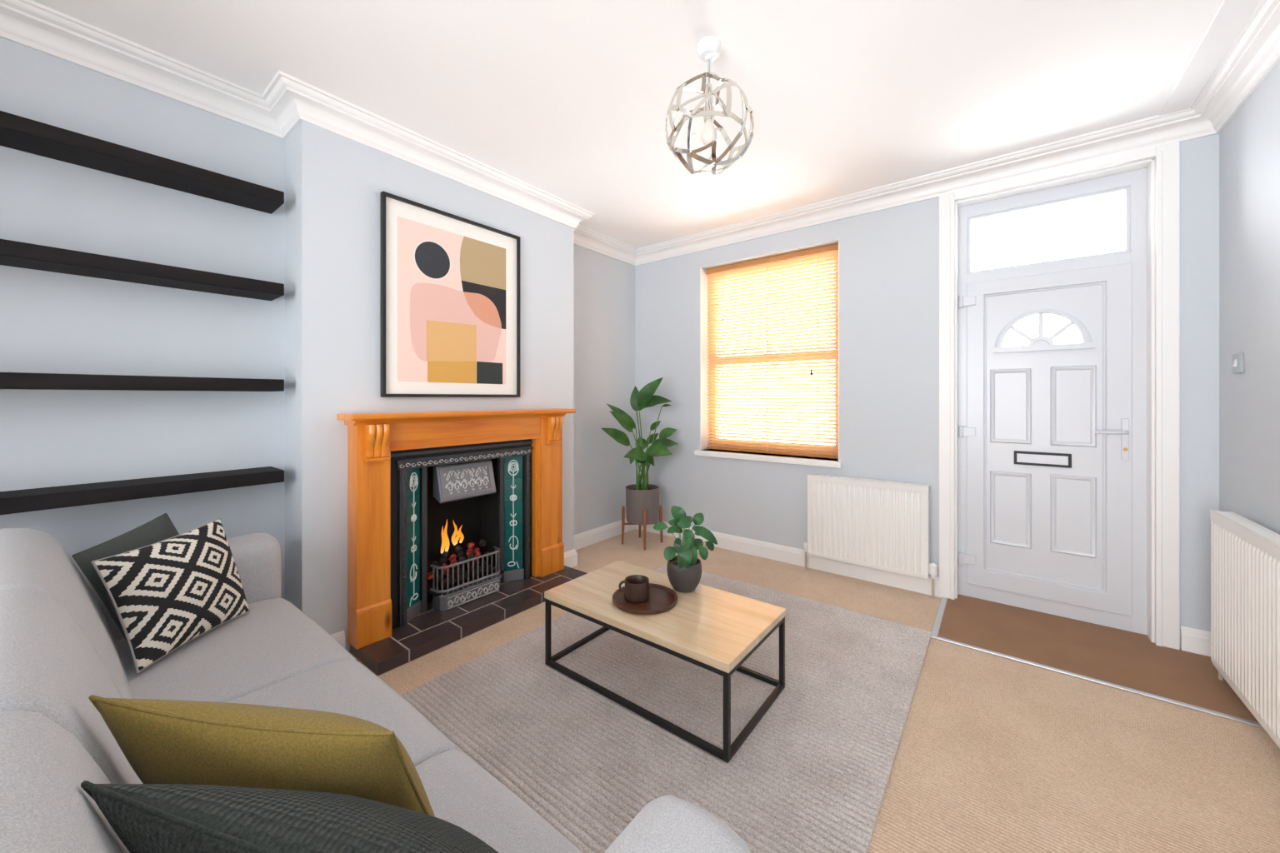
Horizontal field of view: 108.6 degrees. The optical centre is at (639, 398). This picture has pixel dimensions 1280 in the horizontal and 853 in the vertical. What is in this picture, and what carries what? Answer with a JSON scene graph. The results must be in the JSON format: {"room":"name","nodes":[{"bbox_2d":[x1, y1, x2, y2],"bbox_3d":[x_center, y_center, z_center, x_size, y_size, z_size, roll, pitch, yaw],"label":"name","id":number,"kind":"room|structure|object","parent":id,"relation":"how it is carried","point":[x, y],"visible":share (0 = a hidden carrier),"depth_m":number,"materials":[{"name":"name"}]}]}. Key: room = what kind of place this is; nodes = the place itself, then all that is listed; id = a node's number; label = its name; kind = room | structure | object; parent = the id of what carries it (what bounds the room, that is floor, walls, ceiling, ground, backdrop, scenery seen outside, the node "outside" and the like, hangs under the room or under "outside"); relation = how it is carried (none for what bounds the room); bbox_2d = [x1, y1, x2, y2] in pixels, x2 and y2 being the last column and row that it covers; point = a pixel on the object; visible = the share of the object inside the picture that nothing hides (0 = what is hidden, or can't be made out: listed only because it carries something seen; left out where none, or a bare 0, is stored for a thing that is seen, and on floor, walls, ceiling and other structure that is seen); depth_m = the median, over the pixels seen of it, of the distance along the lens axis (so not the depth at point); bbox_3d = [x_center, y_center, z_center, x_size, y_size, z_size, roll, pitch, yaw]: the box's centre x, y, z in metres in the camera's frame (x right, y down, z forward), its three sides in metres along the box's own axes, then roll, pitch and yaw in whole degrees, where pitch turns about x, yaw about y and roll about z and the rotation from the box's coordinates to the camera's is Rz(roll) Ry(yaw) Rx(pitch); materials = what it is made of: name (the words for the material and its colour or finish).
{"room":"living room","nodes":[
{"label":"living room","id":0,"kind":"room"},
{"bbox_2d":[0,37,634,601],"bbox_3d":[-1.761,-0.068,2.485,0.300,2.635,5.731,0,0,38],"label":"wall","id":1,"kind":"structure","parent":0,"point":[51,322],"depth_m":1.91,"materials":[{"name":"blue paint"}]},
{"bbox_2d":[0,110,284,214],"bbox_3d":[-2.193,-0.914,1.532,0.198,0.054,1.598,0,0,38],"label":"floating shelf","id":2,"kind":"object","parent":1,"relation":"attached to","point":[17,132],"visible":1,"depth_m":1.76,"materials":[{"name":"black wood"}]},
{"bbox_2d":[0,239,284,300],"bbox_3d":[-2.193,-0.494,1.532,0.198,0.054,1.598,0,0,38],"label":"floating shelf","id":3,"kind":"object","parent":1,"relation":"attached to","point":[12,253],"visible":1,"depth_m":1.75,"materials":[{"name":"black wood"}]},
{"bbox_2d":[0,466,284,514],"bbox_3d":[-2.193,0.356,1.532,0.198,0.054,1.598,0,0,38],"label":"floating shelf","id":4,"kind":"object","parent":1,"relation":"attached to","point":[52,497],"visible":1,"depth_m":1.74,"materials":[{"name":"black wood"}]},
{"bbox_2d":[0,372,284,391],"bbox_3d":[-2.193,-0.058,1.532,0.198,0.054,1.598,0,0,38],"label":"floating shelf","id":5,"kind":"object","parent":1,"relation":"attached to","point":[26,381],"visible":1,"depth_m":1.73,"materials":[{"name":"black wood"}]},
{"bbox_2d":[574,518,635,549],"bbox_3d":[-0.363,1.190,4.006,0.020,0.120,1.009,0,0,38],"label":"baseboard","id":6,"kind":"structure","parent":1,"relation":"attached to","point":[587,538],"depth_m":4.01,"materials":[{"name":"white paint"}]},
{"bbox_2d":[285,120,574,652],"bbox_3d":[-1.121,-0.068,2.852,0.254,2.635,1.700,0,0,38],"label":"wall","id":7,"kind":"structure","parent":0,"point":[334,183],"depth_m":2.25,"materials":[{"name":"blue paint"}]},
{"bbox_2d":[330,630,345,649],"bbox_3d":[-2.327,1.190,1.300,0.274,0.120,2.570,0,0,38],"label":"baseboard","id":8,"kind":"structure","parent":7,"relation":"attached to","point":[339,637],"depth_m":2.21,"materials":[{"name":"white paint"}]},
{"bbox_2d":[380,190,520,397],"bbox_3d":[-1.060,-0.531,2.693,0.030,1.053,0.855,0,0,38],"label":"framed picture","id":9,"kind":"object","parent":7,"relation":"attached to","point":[450,284],"visible":1,"depth_m":2.64,"materials":[{"name":"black paper"}]},
{"bbox_2d":[397,216,505,384],"bbox_3d":[-1.068,-0.523,2.686,0.004,0.870,0.675,0,0,38],"label":"print","id":10,"kind":"object","parent":9,"relation":"attached to","point":[452,283],"depth_m":2.65,"materials":[{"name":"multicoloured"}]},
{"bbox_2d":[564,549,577,567],"bbox_3d":[-0.640,1.190,3.447,0.274,0.120,0.211,0,0,38],"label":"baseboard","id":11,"kind":"structure","parent":7,"relation":"attached to","point":[570,557],"depth_m":3.39,"materials":[{"name":"white paint"}]},
{"bbox_2d":[0,0,1279,265],"bbox_3d":[-0.225,-1.327,1.290,3.591,0.115,5.151,0,0,38],"label":"trim","id":12,"kind":"structure","parent":7,"relation":"attached to","point":[287,101],"depth_m":2.23,"materials":[{"name":"white paint"}]},
{"bbox_2d":[31,0,1223,248],"bbox_3d":[-0.232,-1.460,1.283,4.191,0.150,5.731,0,0,38],"label":"ceiling","id":13,"kind":"structure","parent":0,"point":[570,100],"depth_m":1.96,"materials":[{"name":"white paint"}]},
{"bbox_2d":[665,36,754,174],"bbox_3d":[0.258,-1.141,1.807,0.358,0.488,0.356,0,0,38],"label":"pendant light","id":14,"kind":"object","parent":13,"relation":"hanging from","point":[708,47],"visible":1,"depth_m":1.78,"materials":[{"name":"silver metal"}]},
{"bbox_2d":[349,529,1279,852],"bbox_3d":[-0.284,1.310,1.216,4.191,0.120,5.561,0,0,38],"label":"floor","id":15,"kind":"structure","parent":0,"point":[996,754],"depth_m":1.61,"materials":[{"name":"beige carpet"}]},
{"bbox_2d":[0,528,750,852],"bbox_3d":[-1.001,0.818,1.018,2.368,0.864,0.884,0,0,38],"label":"sofa","id":16,"kind":"object","parent":15,"relation":"on","point":[61,647],"visible":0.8,"depth_m":0.95,"materials":[{"name":"grey fabric"}]},
{"bbox_2d":[0,710,129,852],"bbox_3d":[-0.601,0.674,0.428,0.602,0.577,0.358,0,0,38],"label":"cushion","id":17,"kind":"object","parent":16,"relation":"on","point":[45,807],"depth_m":0.52,"materials":[{"name":"grey fabric"}]},
{"bbox_2d":[0,528,132,699],"bbox_3d":[-1.604,0.674,1.216,0.720,0.577,0.358,0,0,38],"label":"cushion","id":18,"kind":"object","parent":16,"relation":"on","point":[32,560],"depth_m":1.20,"materials":[{"name":"grey fabric"}]},
{"bbox_2d":[0,588,142,784],"bbox_3d":[-1.079,0.674,0.803,0.606,0.577,0.358,0,0,38],"label":"cushion","id":19,"kind":"object","parent":16,"relation":"on","point":[49,667],"depth_m":0.76,"materials":[{"name":"grey fabric"}]},
{"bbox_2d":[71,513,179,645],"bbox_3d":[-1.638,0.605,1.564,0.152,0.386,0.358,0,0,-1],"label":"throw cushion","id":20,"kind":"object","parent":16,"relation":"on","point":[161,528],"visible":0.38,"depth_m":1.48,"materials":[{"name":"fabric"}]},
{"bbox_2d":[90,518,249,673],"bbox_3d":[-1.515,0.625,1.544,0.168,0.366,0.400,0,0,8],"label":"throw cushion","id":21,"kind":"object","parent":16,"relation":"on","point":[164,595],"visible":1,"depth_m":1.46,"materials":[{"name":"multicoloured fabric"}]},
{"bbox_2d":[115,598,356,702],"bbox_3d":[-1.378,0.890,1.503,0.720,0.157,0.588,0,0,38],"label":"seat cushion","id":22,"kind":"object","parent":16,"relation":"on","point":[273,642],"depth_m":1.45,"materials":[{"name":"grey fabric"}]},
{"bbox_2d":[88,695,434,817],"bbox_3d":[-0.596,0.630,0.775,0.506,0.346,0.170,0,0,-3],"label":"throw cushion","id":23,"kind":"object","parent":16,"relation":"on","point":[163,742],"visible":0.56,"depth_m":0.70,"materials":[{"name":"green fabric"}]},
{"bbox_2d":[80,780,498,852],"bbox_3d":[-0.376,0.625,0.613,0.569,0.336,0.219,0,0,4],"label":"throw cushion","id":24,"kind":"object","parent":16,"relation":"on","point":[147,818],"visible":1,"depth_m":0.56,"materials":[{"name":"grey fabric"}]},
{"bbox_2d":[226,659,456,766],"bbox_3d":[-0.854,0.890,1.091,0.606,0.157,0.588,0,0,38],"label":"seat cushion","id":25,"kind":"object","parent":16,"relation":"on","point":[345,687],"depth_m":1.25,"materials":[{"name":"grey fabric"}]},
{"bbox_2d":[415,749,582,852],"bbox_3d":[-0.376,0.890,0.715,0.602,0.157,0.588,0,0,38],"label":"seat cushion","id":26,"kind":"object","parent":16,"relation":"on","point":[460,792],"depth_m":0.92,"materials":[{"name":"grey fabric"}]},
{"bbox_2d":[350,565,587,676],"bbox_3d":[-0.884,1.220,2.689,0.317,0.060,1.346,0,0,38],"label":"hearth","id":27,"kind":"object","parent":15,"relation":"on","point":[432,631],"visible":0.73,"depth_m":2.45,"materials":[{"name":"black tile"}]},
{"bbox_2d":[337,408,575,649],"bbox_3d":[-0.952,0.632,2.710,0.186,1.115,1.405,0,0,38],"label":"fireplace surround","id":28,"kind":"object","parent":27,"relation":"on","point":[372,437],"visible":0.97,"depth_m":2.31,"materials":[{"name":"brown wood"}]},
{"bbox_2d":[337,408,575,420],"bbox_3d":[-0.952,0.090,2.710,0.186,0.030,1.405,0,0,38],"label":"mantel shelf","id":29,"kind":"object","parent":28,"relation":"attached to","point":[517,413],"depth_m":2.53,"materials":[{"name":"brown wood"}]},
{"bbox_2d":[390,439,533,629],"bbox_3d":[-1.107,0.730,2.792,0.329,0.920,0.918,0,0,38],"label":"insert","id":30,"kind":"object","parent":27,"relation":"on","point":[485,489],"visible":0.98,"depth_m":2.76,"materials":[{"name":"black metal"}]},
{"bbox_2d":[427,571,432,579],"bbox_3d":[-1.238,1.046,2.717,0.041,0.044,0.042,0,0,-44],"label":"coal","id":31,"kind":"object","parent":30,"relation":"on","point":[429,574],"visible":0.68,"depth_m":2.70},
{"bbox_2d":[431,560,438,569],"bbox_3d":[-1.198,0.977,2.689,0.039,0.043,0.042,0,0,-41],"label":"coal","id":32,"kind":"object","parent":30,"relation":"on","point":[435,563],"visible":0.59,"depth_m":2.68,"materials":[{"name":"black stone"}]},
{"bbox_2d":[434,569,441,576],"bbox_3d":[-1.207,1.048,2.753,0.039,0.045,0.043,0,0,36],"label":"coal","id":33,"kind":"object","parent":30,"relation":"on","point":[439,571],"visible":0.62,"depth_m":2.74,"materials":[{"name":"stone"}]},
{"bbox_2d":[435,575,444,582],"bbox_3d":[-1.164,1.054,2.681,0.042,0.040,0.042,0,0,0],"label":"coal","id":34,"kind":"object","parent":30,"relation":"on","point":[440,576],"visible":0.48,"depth_m":2.67,"materials":[{"name":"stone"}]},
{"bbox_2d":[439,557,446,564],"bbox_3d":[-1.174,0.966,2.740,0.039,0.046,0.043,0,0,-18],"label":"coal","id":35,"kind":"object","parent":30,"relation":"on","point":[442,561],"visible":0.83,"depth_m":2.73,"materials":[{"name":"black stone"}]},
{"bbox_2d":[440,579,446,586],"bbox_3d":[-1.118,1.055,2.624,0.040,0.040,0.044,0,0,7],"label":"coal","id":36,"kind":"object","parent":30,"relation":"on","point":[444,580],"visible":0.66,"depth_m":2.61,"materials":[{"name":"black stone"}]},
{"bbox_2d":[440,564,447,571],"bbox_3d":[-1.133,0.984,2.663,0.038,0.046,0.041,0,0,33],"label":"coal","id":37,"kind":"object","parent":30,"relation":"on","point":[442,565],"visible":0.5,"depth_m":2.65,"materials":[{"name":"red stone"}]},
{"bbox_2d":[440,550,448,558],"bbox_3d":[-1.146,0.918,2.702,0.041,0.043,0.040,0,0,-8],"label":"coal","id":38,"kind":"object","parent":30,"relation":"on","point":[445,554],"visible":0.99,"depth_m":2.69,"materials":[{"name":"black stone"}]},
{"bbox_2d":[440,519,464,553],"bbox_3d":[-1.120,0.811,2.741,0.038,0.192,0.148,0,0,34],"label":"fire","id":39,"kind":"object","parent":38,"relation":"on","point":[445,541],"visible":1,"depth_m":2.71,"materials":[{"name":"orange"}]},
{"bbox_2d":[444,571,452,579],"bbox_3d":[-1.132,1.045,2.716,0.039,0.042,0.042,0,0,-2],"label":"coal","id":40,"kind":"object","parent":30,"relation":"on","point":[450,574],"visible":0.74,"depth_m":2.70,"materials":[{"name":"black stone"}]},
{"bbox_2d":[448,577,455,584],"bbox_3d":[-1.084,1.055,2.658,0.040,0.045,0.043,0,0,5],"label":"coal","id":41,"kind":"object","parent":30,"relation":"on","point":[450,580],"visible":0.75,"depth_m":2.64,"materials":[{"name":"black stone"}]},
{"bbox_2d":[449,554,456,561],"bbox_3d":[-1.131,0.964,2.779,0.041,0.046,0.041,0,0,23],"label":"coal","id":42,"kind":"object","parent":30,"relation":"on","point":[452,557],"visible":0.93,"depth_m":2.77,"materials":[{"name":"red stone"}]},
{"bbox_2d":[450,560,457,567],"bbox_3d":[-1.093,0.975,2.704,0.042,0.042,0.042,0,0,-19],"label":"coal","id":43,"kind":"object","parent":30,"relation":"on","point":[453,562],"visible":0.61,"depth_m":2.69,"materials":[{"name":"stone"}]},
{"bbox_2d":[451,570,457,577],"bbox_3d":[-1.107,1.050,2.756,0.039,0.048,0.042,0,0,21],"label":"coal","id":44,"kind":"object","parent":30,"relation":"on","point":[455,571],"visible":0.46,"depth_m":2.74,"materials":[{"name":"stone"}]},
{"bbox_2d":[455,545,462,552],"bbox_3d":[-1.088,0.907,2.760,0.043,0.042,0.045,0,0,-27],"label":"coal","id":45,"kind":"object","parent":30,"relation":"on","point":[457,549],"visible":1,"depth_m":2.75,"materials":[{"name":"black stone"}]},
{"bbox_2d":[456,551,464,558],"bbox_3d":[-1.102,0.961,2.826,0.039,0.045,0.042,0,0,-45],"label":"coal","id":46,"kind":"object","parent":30,"relation":"on","point":[459,555],"visible":0.76,"depth_m":2.81,"materials":[{"name":"stone"}]},
{"bbox_2d":[458,556,466,562],"bbox_3d":[-1.060,0.970,2.748,0.040,0.043,0.043,0,0,38],"label":"coal","id":47,"kind":"object","parent":30,"relation":"on","point":[462,558],"visible":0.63,"depth_m":2.74,"materials":[{"name":"black stone"}]},
{"bbox_2d":[433,459,495,503],"bbox_3d":[-1.042,0.492,2.757,0.096,0.208,0.362,0,0,38],"label":"hood","id":48,"kind":"object","parent":30,"relation":"attached to","point":[456,482],"depth_m":2.72,"materials":[{"name":"silver metal"}]},
{"bbox_2d":[464,571,469,579],"bbox_3d":[-1.034,1.055,2.738,0.041,0.041,0.043,0,0,-31],"label":"coal","id":49,"kind":"object","parent":30,"relation":"on","point":[466,572],"visible":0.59,"depth_m":2.72,"materials":[{"name":"black stone"}]},
{"bbox_2d":[464,561,471,567],"bbox_3d":[-1.084,1.049,2.899,0.043,0.041,0.040,0,0,-12],"label":"coal","id":50,"kind":"object","parent":30,"relation":"on","point":[470,562],"visible":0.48,"depth_m":2.89,"materials":[{"name":"black stone"}]},
{"bbox_2d":[465,549,473,555],"bbox_3d":[-1.059,0.961,2.867,0.042,0.045,0.041,0,0,-3],"label":"coal","id":51,"kind":"object","parent":30,"relation":"on","point":[468,552],"visible":0.71,"depth_m":2.85,"materials":[{"name":"red stone"}]},
{"bbox_2d":[466,565,472,573],"bbox_3d":[-1.048,1.055,2.833,0.041,0.041,0.043,0,0,-27],"label":"coal","id":52,"kind":"object","parent":30,"relation":"on","point":[470,567],"visible":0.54,"depth_m":2.82,"materials":[{"name":"stone"}]},
{"bbox_2d":[467,542,474,549],"bbox_3d":[-1.040,0.907,2.828,0.038,0.043,0.042,0,0,42],"label":"coal","id":53,"kind":"object","parent":30,"relation":"on","point":[471,545],"visible":1,"depth_m":2.81,"materials":[{"name":"red stone"}]},
{"bbox_2d":[466,553,474,561],"bbox_3d":[-1.026,0.966,2.790,0.044,0.047,0.040,0,0,-7],"label":"coal","id":54,"kind":"object","parent":30,"relation":"on","point":[470,556],"visible":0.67,"depth_m":2.78,"materials":[{"name":"black stone"}]},
{"bbox_2d":[470,569,477,576],"bbox_3d":[-0.999,1.054,2.771,0.040,0.045,0.045,0,0,4],"label":"coal","id":55,"kind":"object","parent":30,"relation":"on","point":[475,570],"visible":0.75,"depth_m":2.76,"materials":[{"name":"black stone"}]},
{"bbox_2d":[474,562,479,569],"bbox_3d":[-1.022,1.051,2.874,0.041,0.044,0.046,1,-1,-3],"label":"coal","id":56,"kind":"object","parent":30,"relation":"on","point":[476,563],"visible":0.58,"depth_m":2.86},
{"bbox_2d":[473,548,480,554],"bbox_3d":[-1.034,0.972,2.917,0.039,0.041,0.041,0,0,-34],"label":"coal","id":57,"kind":"object","parent":30,"relation":"on","point":[476,550],"visible":0.74,"depth_m":2.90,"materials":[{"name":"stone"}]},
{"bbox_2d":[475,551,481,559],"bbox_3d":[-1.000,0.975,2.840,0.040,0.046,0.042,0,0,-5],"label":"coal","id":58,"kind":"object","parent":30,"relation":"on","point":[477,554],"visible":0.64,"depth_m":2.83,"materials":[{"name":"stone"}]},
{"bbox_2d":[478,567,484,574],"bbox_3d":[-0.976,1.058,2.814,0.042,0.041,0.042,0,0,20],"label":"coal","id":59,"kind":"object","parent":30,"relation":"on","point":[480,568],"visible":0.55,"depth_m":2.80,"materials":[{"name":"black stone"}]},
{"bbox_2d":[479,540,485,546],"bbox_3d":[-0.992,0.913,2.897,0.045,0.044,0.040,0,0,14],"label":"coal","id":60,"kind":"object","parent":30,"relation":"on","point":[482,542],"visible":1,"depth_m":2.88,"materials":[{"name":"black stone"}]},
{"bbox_2d":[479,560,486,567],"bbox_3d":[-0.995,1.049,2.910,0.041,0.047,0.040,0,0,29],"label":"coal","id":61,"kind":"object","parent":30,"relation":"on","point":[484,562],"visible":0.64,"depth_m":2.90,"materials":[{"name":"stone"}]},
{"bbox_2d":[484,564,490,571],"bbox_3d":[-0.943,1.053,2.853,0.041,0.045,0.040,0,0,-37],"label":"coal","id":62,"kind":"object","parent":30,"relation":"on","point":[485,566],"visible":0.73,"depth_m":2.84,"materials":[{"name":"stone"}]},
{"bbox_2d":[621,505,662,550],"bbox_3d":[0.019,1.087,3.949,0.264,0.334,0.264,0,0,38],"label":"plant stand","id":63,"kind":"object","parent":15,"relation":"on","point":[644,526],"visible":0.76,"depth_m":3.92,"materials":[{"name":"brown wood"}]},
{"bbox_2d":[601,377,678,524],"bbox_3d":[0.014,0.439,3.906,0.619,1.231,0.373,0,0,12],"label":"potted plant","id":64,"kind":"object","parent":63,"relation":"on","point":[640,497],"visible":1,"depth_m":3.86,"materials":[{"name":"green plant"}]},
{"bbox_2d":[400,564,931,852],"bbox_3d":[0.217,1.242,2.101,1.675,0.014,2.172,0,0,38],"label":"area rug","id":65,"kind":"object","parent":15,"relation":"on","point":[812,776],"visible":0.7,"depth_m":1.74,"materials":[{"name":"grey carpet"}]},
{"bbox_2d":[544,560,785,763],"bbox_3d":[0.090,1.066,2.048,0.946,0.337,0.528,0,0,38],"label":"coffee table","id":66,"kind":"object","parent":65,"relation":"on","point":[714,630],"visible":0.98,"depth_m":1.88,"materials":[{"name":"brown wood"}]},
{"bbox_2d":[612,583,677,614],"bbox_3d":[0.022,0.888,2.040,0.290,0.020,0.290,0,0,38],"label":"serving tray","id":67,"kind":"object","parent":66,"relation":"on","point":[662,599],"visible":0.8,"depth_m":2.00,"materials":[{"name":"brown wood"}]},
{"bbox_2d":[618,575,649,603],"bbox_3d":[-0.018,0.848,2.049,0.125,0.083,0.114,0,0,38],"label":"mug","id":68,"kind":"object","parent":67,"relation":"on","point":[636,590],"visible":1,"depth_m":2.01,"materials":[{"name":"brown ceramic"}]},
{"bbox_2d":[653,505,717,592],"bbox_3d":[0.210,0.706,2.163,0.281,0.384,0.171,0,0,-6],"label":"potted plant","id":69,"kind":"object","parent":66,"relation":"on","point":[683,570],"visible":1,"depth_m":2.12,"materials":[{"name":"green plant"}]},
{"bbox_2d":[930,597,947,639],"bbox_3d":[1.710,1.245,2.625,0.030,0.008,0.598,0,0,38],"label":"threshold strip","id":70,"kind":"object","parent":15,"relation":"on","point":[937,622],"visible":1,"depth_m":2.59,"materials":[{"name":"silver metal"}]},
{"bbox_2d":[937,594,1259,723],"bbox_3d":[2.183,1.246,2.344,1.061,0.006,0.694,0,0,38],"label":"doormat","id":71,"kind":"object","parent":15,"relation":"on","point":[1117,657],"visible":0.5,"depth_m":2.25,"materials":[{"name":"brown carpet"}]},
{"bbox_2d":[937,636,1263,728],"bbox_3d":[1.961,1.245,2.061,1.061,0.008,0.025,0,0,38],"label":"threshold strip","id":72,"kind":"object","parent":15,"relation":"on","point":[1090,679],"visible":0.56,"depth_m":1.99,"materials":[{"name":"silver metal"}]},
{"bbox_2d":[635,133,1219,631],"bbox_3d":[1.452,-0.068,3.426,3.591,2.635,0.280,0,0,38],"label":"wall","id":73,"kind":"structure","parent":0,"point":[889,257],"depth_m":3.11,"materials":[{"name":"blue paint"}]},
{"bbox_2d":[694,240,842,468],"bbox_3d":[1.018,-0.317,3.700,1.198,1.623,0.265,0,0,38],"label":"window","id":74,"kind":"structure","parent":73,"relation":"in","point":[814,462],"depth_m":3.95,"materials":[{"name":"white wood"}]},
{"bbox_2d":[706,243,838,459],"bbox_3d":[1.024,-0.341,3.690,1.107,1.570,0.064,0,0,38],"label":"window blind","id":75,"kind":"object","parent":74,"relation":"attached to","point":[798,261],"visible":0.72,"depth_m":3.65,"materials":[{"name":"brown wood"}]},
{"bbox_2d":[635,520,939,597],"bbox_3d":[0.916,1.190,3.656,2.462,0.120,0.020,0,0,38],"label":"baseboard","id":76,"kind":"structure","parent":73,"relation":"attached to","point":[786,554],"depth_m":3.38,"materials":[{"name":"white paint"}]},
{"bbox_2d":[803,473,937,599],"bbox_3d":[1.529,0.899,3.123,0.830,0.701,0.093,0,0,38],"label":"radiator","id":77,"kind":"object","parent":73,"relation":"attached to","point":[882,525],"visible":1,"depth_m":3.06,"materials":[{"name":"white metal"}]},
{"bbox_2d":[807,473,929,487],"bbox_3d":[1.519,0.552,3.114,0.740,0.006,0.066,0,0,38],"label":"grille","id":78,"kind":"object","parent":77,"relation":"attached to","point":[814,476],"depth_m":3.09,"materials":[{"name":"white metal"}]},
{"bbox_2d":[958,167,1147,634],"bbox_3d":[2.337,0.012,2.664,0.852,2.476,0.145,0,0,38],"label":"door","id":79,"kind":"structure","parent":73,"relation":"in","point":[1052,438],"depth_m":2.63,"materials":[{"name":"white plastic"}]},
{"bbox_2d":[939,140,1179,649],"bbox_3d":[2.301,-0.010,2.619,1.002,2.520,0.120,0,0,38],"label":"trim","id":80,"kind":"structure","parent":73,"relation":"attached to","point":[1163,171],"depth_m":2.34,"materials":[{"name":"white paint"}]},
{"bbox_2d":[1180,625,1210,656],"bbox_3d":[2.723,1.190,2.237,0.124,0.120,0.020,0,0,38],"label":"baseboard","id":81,"kind":"structure","parent":73,"relation":"attached to","point":[1192,640],"depth_m":2.24,"materials":[{"name":"white paint"}]},
{"bbox_2d":[1219,60,1279,534],"bbox_3d":[1.298,-0.068,0.081,0.300,2.635,5.731,0,0,38],"label":"wall","id":82,"kind":"structure","parent":0,"point":[1249,143],"depth_m":1.91,"materials":[{"name":"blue paint"}]},
{"bbox_2d":[1159,0,1260,115],"bbox_3d":[1.060,-1.381,0.285,0.102,0.007,4.918,0,0,38],"label":"crown molding","id":83,"kind":"structure","parent":82,"relation":"attached to","point":[1232,16],"depth_m":1.83,"materials":[{"name":"white paint"}]},
{"bbox_2d":[1231,352,1243,373],"bbox_3d":[2.622,-0.153,2.022,0.018,0.086,0.090,0,0,38],"label":"light switch","id":84,"kind":"object","parent":82,"relation":"attached to","point":[1237,358],"visible":1,"depth_m":2.00,"materials":[{"name":"grey plastic"}]},
{"bbox_2d":[1209,510,1279,749],"bbox_3d":[2.139,0.872,1.475,0.093,0.756,1.436,0,0,38],"label":"radiator","id":85,"kind":"object","parent":82,"relation":"attached to","point":[1245,554],"visible":1,"depth_m":1.74,"materials":[{"name":"white metal"}]},
{"bbox_2d":[1209,510,1279,549],"bbox_3d":[2.128,0.497,1.483,0.066,0.006,1.356,0,0,38],"label":"grille","id":86,"kind":"object","parent":85,"relation":"attached to","point":[1267,537],"depth_m":1.76,"materials":[{"name":"white metal"}]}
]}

